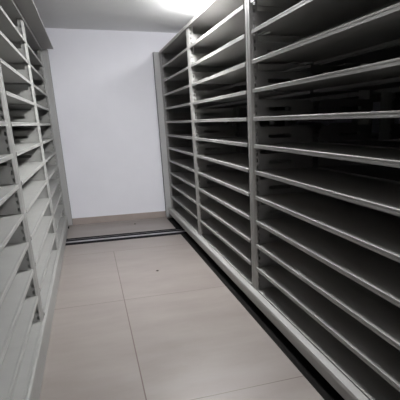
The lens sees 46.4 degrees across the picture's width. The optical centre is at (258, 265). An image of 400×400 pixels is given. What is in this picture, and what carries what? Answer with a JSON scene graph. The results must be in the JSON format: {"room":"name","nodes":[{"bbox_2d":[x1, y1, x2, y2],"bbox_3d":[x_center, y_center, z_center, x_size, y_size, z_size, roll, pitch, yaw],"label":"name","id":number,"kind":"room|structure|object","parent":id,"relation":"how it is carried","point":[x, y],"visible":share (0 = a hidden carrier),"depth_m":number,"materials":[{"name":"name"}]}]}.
{"room":"archive storage room","nodes":[
{"label":"archive storage room","id":0,"kind":"room"},
{"bbox_2d":[33,0,209,32],"bbox_3d":[-0.167,-2.129,2.561,4.711,0.100,8.495,-7,18,-18],"label":"ceiling","id":1,"kind":"structure","parent":0,"point":[163,16],"depth_m":5.33,"materials":[{"name":"paint"}]},
{"bbox_2d":[45,28,297,217],"bbox_3d":[-1.592,-2.018,6.835,4.911,2.816,0.100,-7,18,-18],"label":"wall","id":2,"kind":"structure","parent":0,"point":[103,81],"depth_m":6.55,"materials":[{"name":"paint"}]},
{"bbox_2d":[72,211,165,224],"bbox_3d":[-2.093,-0.730,6.979,1.911,0.094,0.011,-7,18,-18],"label":"baseboard","id":3,"kind":"structure","parent":2,"relation":"attached to","point":[87,220],"depth_m":6.96,"materials":[{"name":"tile"}]},
{"bbox_2d":[39,217,323,399],"bbox_3d":[-0.111,0.462,3.375,4.711,0.100,8.495,-7,18,-18],"label":"floor","id":4,"kind":"structure","parent":0,"point":[123,328],"depth_m":3.24,"materials":[{"name":"beige tile"}]},
{"bbox_2d":[0,0,72,399],"bbox_3d":[-1.881,-0.561,2.636,1.176,2.358,7.987,-7,18,-18],"label":"shelving rack","id":5,"kind":"object","parent":4,"relation":"on","point":[36,216],"visible":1,"depth_m":3.52,"materials":[{"name":"metal"}]},
{"bbox_2d":[66,228,186,244],"bbox_3d":[-1.253,-0.448,6.171,4.351,0.006,0.350,-7,18,-18],"label":"floor track","id":6,"kind":"object","parent":4,"relation":"on","point":[103,238],"visible":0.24,"depth_m":5.99,"materials":[{"name":"metal"}]},
{"bbox_2d":[167,218,344,399],"bbox_3d":[0.932,0.293,3.668,2.002,0.004,8.310,-7,18,-18],"label":"rubber floor mat","id":7,"kind":"object","parent":4,"relation":"on","point":[321,385],"visible":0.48,"depth_m":3.20,"materials":[{"name":"black rubber"}]},
{"bbox_2d":[153,0,399,399],"bbox_3d":[0.406,-0.850,3.407,1.120,2.338,7.987,-7,18,-18],"label":"shelving rack","id":8,"kind":"object","parent":7,"relation":"on","point":[323,266],"visible":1,"depth_m":3.09,"materials":[{"name":"metal"}]},
{"bbox_2d":[232,62,399,192],"bbox_3d":[1.441,-0.982,3.755,1.024,2.338,7.987,-7,18,-18],"label":"shelving rack","id":9,"kind":"object","parent":7,"relation":"on","point":[390,100],"visible":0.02,"depth_m":4.80,"materials":[{"name":"metal"}]},
{"bbox_2d":[298,90,399,141],"bbox_3d":[2.125,-1.121,3.730,0.100,2.816,8.495,-7,18,-18],"label":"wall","id":10,"kind":"structure","parent":0,"point":[376,105],"depth_m":6.05,"materials":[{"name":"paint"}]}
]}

